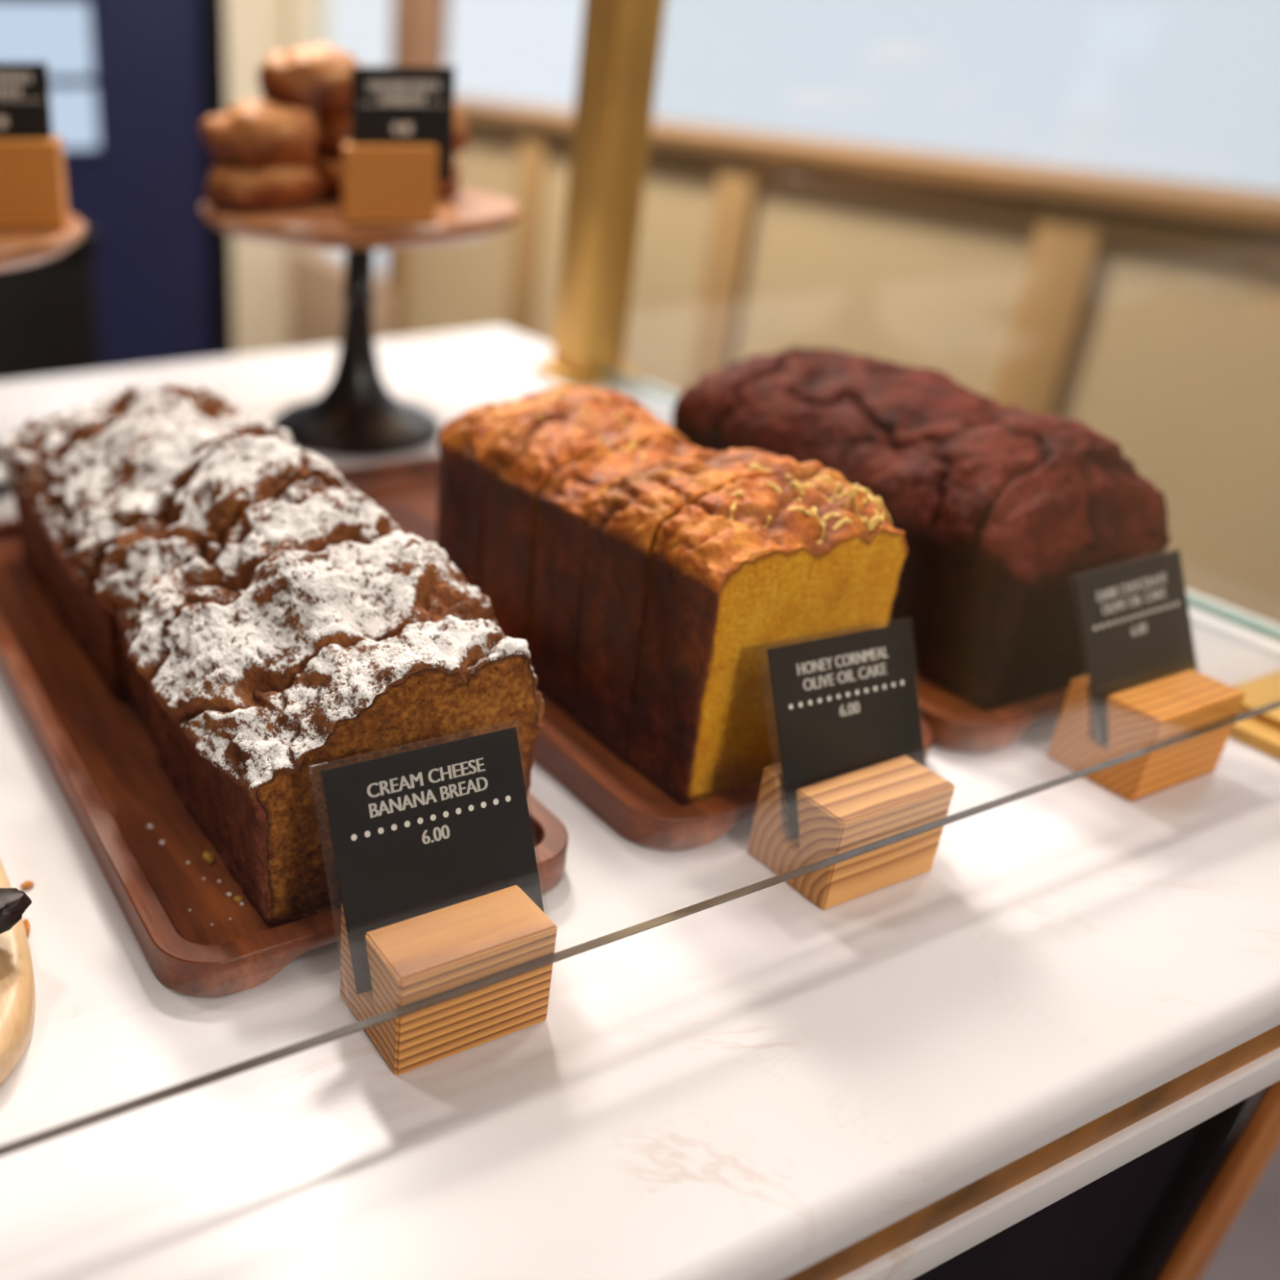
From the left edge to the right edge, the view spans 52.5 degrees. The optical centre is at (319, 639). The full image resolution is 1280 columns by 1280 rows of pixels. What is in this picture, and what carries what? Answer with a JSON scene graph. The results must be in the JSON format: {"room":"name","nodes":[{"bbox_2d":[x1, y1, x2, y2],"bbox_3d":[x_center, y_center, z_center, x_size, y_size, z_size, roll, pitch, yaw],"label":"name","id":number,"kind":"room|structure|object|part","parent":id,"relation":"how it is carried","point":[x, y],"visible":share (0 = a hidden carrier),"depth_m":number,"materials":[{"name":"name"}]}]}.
{"room":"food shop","nodes":[
{"label":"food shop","id":0,"kind":"room"},
{"bbox_2d":[0,0,215,370],"bbox_3d":[-1.665,-0.980,1.420,3.255,2.870,0.120,-12,30,-23],"label":"door","id":1,"kind":"structure","parent":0,"point":[153,265],"depth_m":2.16,"materials":[{"name":"paint"}]},
{"bbox_2d":[0,1,111,158],"bbox_3d":[-0.495,-0.911,1.998,0.305,0.250,0.012,-12,30,-23],"label":"window","id":2,"kind":"structure","parent":1,"relation":"in","point":[57,33],"depth_m":2.01,"materials":[{"name":"glass"}]},
{"bbox_3d":[-0.496,-0.961,1.975,0.265,0.110,0.006,-12,30,-23],"label":"pane","id":3,"kind":"part","parent":2,"relation":"part of","materials":[{"name":"glass"}]},
{"bbox_3d":[-0.443,-0.868,2.052,0.145,0.095,0.006,-12,30,-23],"label":"pane","id":4,"kind":"part","parent":2,"relation":"part of","materials":[{"name":"glass"}]},
{"bbox_3d":[-0.495,-0.911,1.998,0.305,0.250,0.011,-12,30,-23],"label":"frame","id":5,"kind":"part","parent":2,"relation":"part of","materials":[{"name":"blue paint"}]},
{"bbox_2d":[203,0,234,357],"bbox_3d":[-0.177,-1.263,1.986,0.035,2.870,0.012,-12,30,-23],"label":"trim","id":6,"kind":"structure","parent":1,"relation":"attached to","point":[214,10],"depth_m":2.19,"materials":[{"name":"black paint"}]},
{"bbox_2d":[224,0,328,355],"bbox_3d":[-1.959,-1.849,3.107,4.350,2.870,0.100,-12,30,-23],"label":"wall","id":7,"kind":"structure","parent":0,"point":[255,28],"depth_m":4.22,"materials":[{"name":"beige paint"}]},
{"bbox_2d":[405,136,1279,625],"bbox_3d":[1.493,0.116,1.392,0.120,0.975,5.660,-12,30,-23],"label":"wall","id":8,"kind":"structure","parent":0,"point":[1175,361],"depth_m":1.99,"materials":[{"name":"beige paint"}]},
{"bbox_2d":[286,0,406,349],"bbox_3d":[0.104,-1.886,3.640,0.100,2.470,0.780,-12,30,-23],"label":"door","id":9,"kind":"structure","parent":8,"relation":"in","point":[316,277],"depth_m":4.03,"materials":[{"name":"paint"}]},
{"bbox_3d":[0.099,-0.997,4.097,0.100,0.470,0.780,-12,30,-23],"label":"panel","id":10,"kind":"part","parent":9,"relation":"part of","materials":[{"name":"paint"}]},
{"bbox_2d":[391,248,408,337],"bbox_3d":[0.236,-1.079,3.579,0.018,0.850,0.060,-12,30,-23],"label":"trim","id":11,"kind":"structure","parent":8,"relation":"attached to","point":[400,275],"depth_m":3.60,"materials":[{"name":"beige paint"}]},
{"bbox_2d":[506,126,547,337],"bbox_3d":[0.501,-0.822,3.082,0.018,0.850,0.100,-12,30,-23],"label":"trim","id":12,"kind":"structure","parent":8,"relation":"attached to","point":[532,154],"depth_m":2.98,"materials":[{"name":"beige paint"}]},
{"bbox_2d":[688,155,759,386],"bbox_3d":[0.797,-0.536,2.528,0.018,0.850,0.100,-12,30,-23],"label":"trim","id":13,"kind":"structure","parent":8,"relation":"attached to","point":[737,189],"depth_m":2.41,"materials":[{"name":"beige paint"}]},
{"bbox_2d":[404,0,1279,268],"bbox_3d":[0.948,-1.477,1.835,0.155,1.540,3.200,-12,30,-23],"label":"window","id":14,"kind":"structure","parent":8,"relation":"in","point":[1241,224],"depth_m":1.97,"materials":[{"name":"beige paint"}]},
{"bbox_3d":[0.944,-0.846,2.159,0.155,0.030,3.200,-12,30,-23],"label":"sill","id":15,"kind":"part","parent":14,"relation":"part of","materials":[{"name":"beige wood"}]},
{"bbox_3d":[0.958,-1.491,1.834,0.008,1.415,3.160,-12,30,-23],"label":"pane","id":16,"kind":"part","parent":14,"relation":"part of","materials":[{"name":"clear glass"}]},
{"bbox_2d":[992,201,1107,415],"bbox_3d":[1.093,-0.249,1.974,0.018,0.850,0.100,-12,30,-23],"label":"trim","id":17,"kind":"structure","parent":8,"relation":"attached to","point":[1067,247],"depth_m":1.84,"materials":[{"name":"beige paint"}]},
{"bbox_2d":[1199,1090,1279,1279],"bbox_3d":[-0.619,0.808,1.146,4.250,0.050,6.500,-12,30,-23],"label":"floor","id":18,"kind":"structure","parent":0,"point":[1250,1250],"depth_m":1.38,"materials":[{"name":"grey concrete"}]},
{"bbox_2d":[0,226,101,382],"bbox_3d":[-0.789,-0.127,1.865,0.872,0.955,0.525,-12,30,-23],"label":"cake stand","id":19,"kind":"object","parent":18,"relation":"on","point":[49,322],"visible":0.2,"depth_m":1.64,"materials":[{"name":"black paint"}]},
{"bbox_3d":[-0.498,-0.085,1.747,0.410,0.830,0.014,-12,30,-23],"label":"door","id":20,"kind":"part","parent":19,"relation":"part of","materials":[{"name":"black paint"}]},
{"bbox_3d":[-0.792,-0.546,1.662,0.872,0.025,0.500,-12,30,-23],"label":"panel","id":21,"kind":"part","parent":19,"relation":"part of","materials":[{"name":"black paint"}]},
{"bbox_2d":[0,325,1279,1279],"bbox_3d":[-0.662,0.499,0.685,2.338,0.920,0.962,-12,30,-23],"label":"countertop","id":22,"kind":"structure","parent":18,"relation":"on","point":[1039,1051],"depth_m":0.41,"materials":[{"name":"white stone"}]},
{"bbox_2d":[0,859,35,1084],"bbox_3d":[-0.235,0.098,0.448,0.228,0.014,0.280,-12,30,-23],"label":"plate","id":23,"kind":"object","parent":22,"relation":"on","point":[17,984],"visible":0.89,"depth_m":0.40,"materials":[{"name":"brown wood"}]},
{"bbox_2d":[0,888,31,933],"bbox_3d":[-0.157,0.088,0.420,0.106,0.028,0.075,-12,30,-23],"label":"pastry","id":24,"kind":"object","parent":23,"relation":"on","point":[14,902],"visible":1,"depth_m":0.41,"materials":[{"name":"black food"}]},
{"bbox_2d":[22,918,30,936],"bbox_3d":[-0.107,0.105,0.448,0.004,0.003,0.009,-4,27,-7],"label":"crumb","id":25,"kind":"object","parent":22,"relation":"on","point":[27,926],"visible":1,"depth_m":0.45,"materials":[{"name":"orange food"}]},
{"bbox_2d":[19,880,34,888],"bbox_3d":[-0.112,0.093,0.471,0.005,0.002,0.004,-12,30,-23],"label":"crumb","id":26,"kind":"object","parent":22,"relation":"on","point":[26,884],"visible":1,"depth_m":0.47,"materials":[{"name":"orange food"}]},
{"bbox_2d":[0,212,86,498],"bbox_3d":[-0.271,-0.192,0.838,0.234,0.173,0.234,-12,30,-23],"label":"cake stand","id":27,"kind":"object","parent":22,"relation":"on","point":[19,249],"visible":0.52,"depth_m":0.76,"materials":[{"name":"brown wood"}]},
{"bbox_2d":[0,60,69,230],"bbox_3d":[-0.201,-0.312,0.778,0.072,0.097,0.040,-2,27,-5],"label":"price tag","id":28,"kind":"object","parent":27,"relation":"on","point":[33,191],"visible":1,"depth_m":0.77,"materials":[{"name":"orange wood"}]},
{"bbox_3d":[-0.270,-0.261,0.802,0.234,0.018,0.234,-12,30,-23],"label":"wooden plate","id":29,"kind":"part","parent":27,"relation":"part of","materials":[{"name":"brown wood"}]},
{"bbox_2d":[0,518,568,997],"bbox_3d":[-0.064,0.013,0.612,0.168,0.016,0.428,-12,30,-23],"label":"wooden tray","id":30,"kind":"object","parent":22,"relation":"on","point":[96,745],"visible":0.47,"depth_m":0.49,"materials":[{"name":"brown wood"}]},
{"bbox_2d":[202,850,213,863],"bbox_3d":[-0.043,0.084,0.476,0.004,0.004,0.006,-12,30,-23],"label":"crumb","id":31,"kind":"object","parent":30,"relation":"on","point":[207,856],"visible":1,"depth_m":0.47,"materials":[{"name":"food"}]},
{"bbox_2d":[233,895,242,902],"bbox_3d":[-0.030,0.096,0.455,0.003,0.002,0.003,-12,30,-23],"label":"crumb","id":32,"kind":"object","parent":30,"relation":"on","point":[238,898],"visible":1,"depth_m":0.45,"materials":[{"name":"orange food"}]},
{"bbox_2d":[0,382,544,924],"bbox_3d":[-0.052,-0.041,0.585,0.145,0.126,0.386,-12,30,-23],"label":"loaf","id":33,"kind":"object","parent":30,"relation":"on","point":[270,627],"visible":0.93,"depth_m":0.47,"materials":[{"name":"brown food"}]},
{"bbox_2d":[200,188,521,457],"bbox_3d":[0.029,-0.244,0.942,0.234,0.173,0.234,-12,30,-23],"label":"cake stand","id":34,"kind":"object","parent":22,"relation":"on","point":[356,415],"visible":0.87,"depth_m":0.92,"materials":[{"name":"black metal"}]},
{"bbox_2d":[204,166,323,213],"bbox_3d":[-0.040,-0.326,0.876,0.084,0.033,0.067,-12,30,-23],"label":"scone","id":35,"kind":"object","parent":34,"relation":"on","point":[251,190],"visible":0.77,"depth_m":0.85,"materials":[{"name":"brown food"}]},
{"bbox_2d":[200,98,323,169],"bbox_3d":[-0.040,-0.355,0.864,0.083,0.042,0.067,-22,35,-37],"label":"pastry","id":36,"kind":"object","parent":35,"relation":"on","point":[261,134],"visible":1,"depth_m":0.84,"materials":[{"name":"brown food"}]},
{"bbox_2d":[307,154,342,200],"bbox_3d":[0.019,-0.352,0.928,0.075,0.032,0.074,-12,30,-23],"label":"scone","id":37,"kind":"object","parent":34,"relation":"on","point":[328,171],"visible":0.24,"depth_m":0.90,"materials":[{"name":"brown food"}]},
{"bbox_2d":[312,110,351,159],"bbox_3d":[0.024,-0.380,0.918,0.075,0.038,0.061,-12,30,-23],"label":"scone","id":38,"kind":"object","parent":37,"relation":"on","point":[335,125],"visible":0.24,"depth_m":0.89,"materials":[{"name":"brown food"}]},
{"bbox_2d":[257,43,363,111],"bbox_3d":[-0.004,-0.401,0.876,0.082,0.043,0.071,-12,30,-23],"label":"scone","id":39,"kind":"object","parent":38,"relation":"on","point":[314,78],"visible":0.83,"depth_m":0.85,"materials":[{"name":"brown food"}]},
{"bbox_3d":[0.029,-0.313,0.907,0.234,0.018,0.234,-12,30,-23],"label":"wooden plate","id":40,"kind":"part","parent":34,"relation":"part of","materials":[{"name":"brown wood"}]},
{"bbox_2d":[341,63,455,224],"bbox_3d":[0.052,-0.325,0.807,0.072,0.094,0.040,-1,27,-2],"label":"price tag","id":41,"kind":"object","parent":34,"relation":"on","point":[399,149],"visible":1,"depth_m":0.80,"materials":[{"name":"orange wood"}]},
{"bbox_2d":[436,153,462,198],"bbox_3d":[0.079,-0.356,0.936,0.047,0.033,0.061,-12,30,-23],"label":"scone","id":42,"kind":"object","parent":34,"relation":"on","point":[444,189],"visible":0.16,"depth_m":0.92,"materials":[{"name":"brown food"}]},
{"bbox_2d":[452,105,470,154],"bbox_3d":[0.086,-0.386,0.925,0.048,0.036,0.059,-12,30,-23],"label":"scone","id":43,"kind":"object","parent":42,"relation":"on","point":[461,132],"visible":0.13,"depth_m":0.91,"materials":[{"name":"brown food"}]},
{"bbox_2d":[320,720,557,1075],"bbox_3d":[0.042,0.082,0.402,0.079,0.087,0.054,-12,30,-23],"label":"price tag","id":44,"kind":"object","parent":22,"relation":"on","point":[433,847],"visible":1,"depth_m":0.40,"materials":[{"name":"brown wood"}]},
{"bbox_2d":[334,455,932,850],"bbox_3d":[0.113,-0.023,0.685,0.164,0.016,0.428,-12,30,-23],"label":"wooden tray","id":45,"kind":"object","parent":22,"relation":"on","point":[637,808],"visible":0.16,"depth_m":0.53,"materials":[{"name":"brown wood"}]},
{"bbox_2d":[435,384,908,804],"bbox_3d":[0.148,-0.040,0.583,0.106,0.129,0.217,-12,30,-23],"label":"loaf","id":46,"kind":"object","parent":45,"relation":"on","point":[643,571],"visible":0.95,"depth_m":0.51,"materials":[{"name":"brown food"}]},
{"bbox_2d":[0,0,1279,1157],"bbox_3d":[-0.597,-0.131,0.293,2.296,0.560,0.785,-12,30,-23],"label":"sneeze guard","id":47,"kind":"object","parent":22,"relation":"on","point":[620,40],"visible":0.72,"depth_m":1.00,"materials":[{"name":"gold glass"}]},
{"bbox_3d":[0.246,-0.491,1.002,0.068,0.560,0.070,-12,30,-23],"label":"post","id":48,"kind":"part","parent":47,"relation":"part of","materials":[{"name":"gold metal"}]},
{"bbox_3d":[0.502,0.044,0.563,0.138,0.012,0.131,-12,30,-23],"label":"foot plate","id":49,"kind":"part","parent":47,"relation":"part of","materials":[{"name":"gold metal"}]},
{"bbox_2d":[747,617,955,910],"bbox_3d":[0.209,0.044,0.477,0.081,0.088,0.055,-12,30,-23],"label":"price tag","id":50,"kind":"object","parent":22,"relation":"on","point":[852,772],"visible":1,"depth_m":0.47,"materials":[{"name":"brown wood"}]},
{"bbox_2d":[914,670,1068,753],"bbox_3d":[0.269,-0.056,0.751,0.166,0.016,0.428,-12,30,-23],"label":"wooden tray","id":51,"kind":"object","parent":22,"relation":"on","point":[956,724],"visible":0.06,"depth_m":0.56,"materials":[{"name":"brown wood"}]},
{"bbox_2d":[671,346,1170,707],"bbox_3d":[0.307,-0.079,0.661,0.123,0.126,0.236,-12,30,-23],"label":"loaf","id":52,"kind":"object","parent":51,"relation":"on","point":[996,506],"visible":0.78,"depth_m":0.58,"materials":[{"name":"brown food"}]},
{"bbox_3d":[-0.657,0.131,0.487,2.335,0.017,0.944,-12,30,-23],"label":"marble trim","id":53,"kind":"part","parent":22,"relation":"part of","materials":[{"name":"white stone"}]},
{"bbox_2d":[1046,546,1244,801],"bbox_3d":[0.365,0.013,0.540,0.073,0.087,0.054,-12,30,-23],"label":"price tag","id":54,"kind":"object","parent":22,"relation":"on","point":[1144,686],"visible":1,"depth_m":0.54,"materials":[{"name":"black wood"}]},
{"bbox_3d":[0.473,0.494,0.763,0.161,0.868,0.008,-12,30,-23],"label":"leg","id":55,"kind":"part","parent":22,"relation":"part of","materials":[{"name":"brown wood"}]}
]}

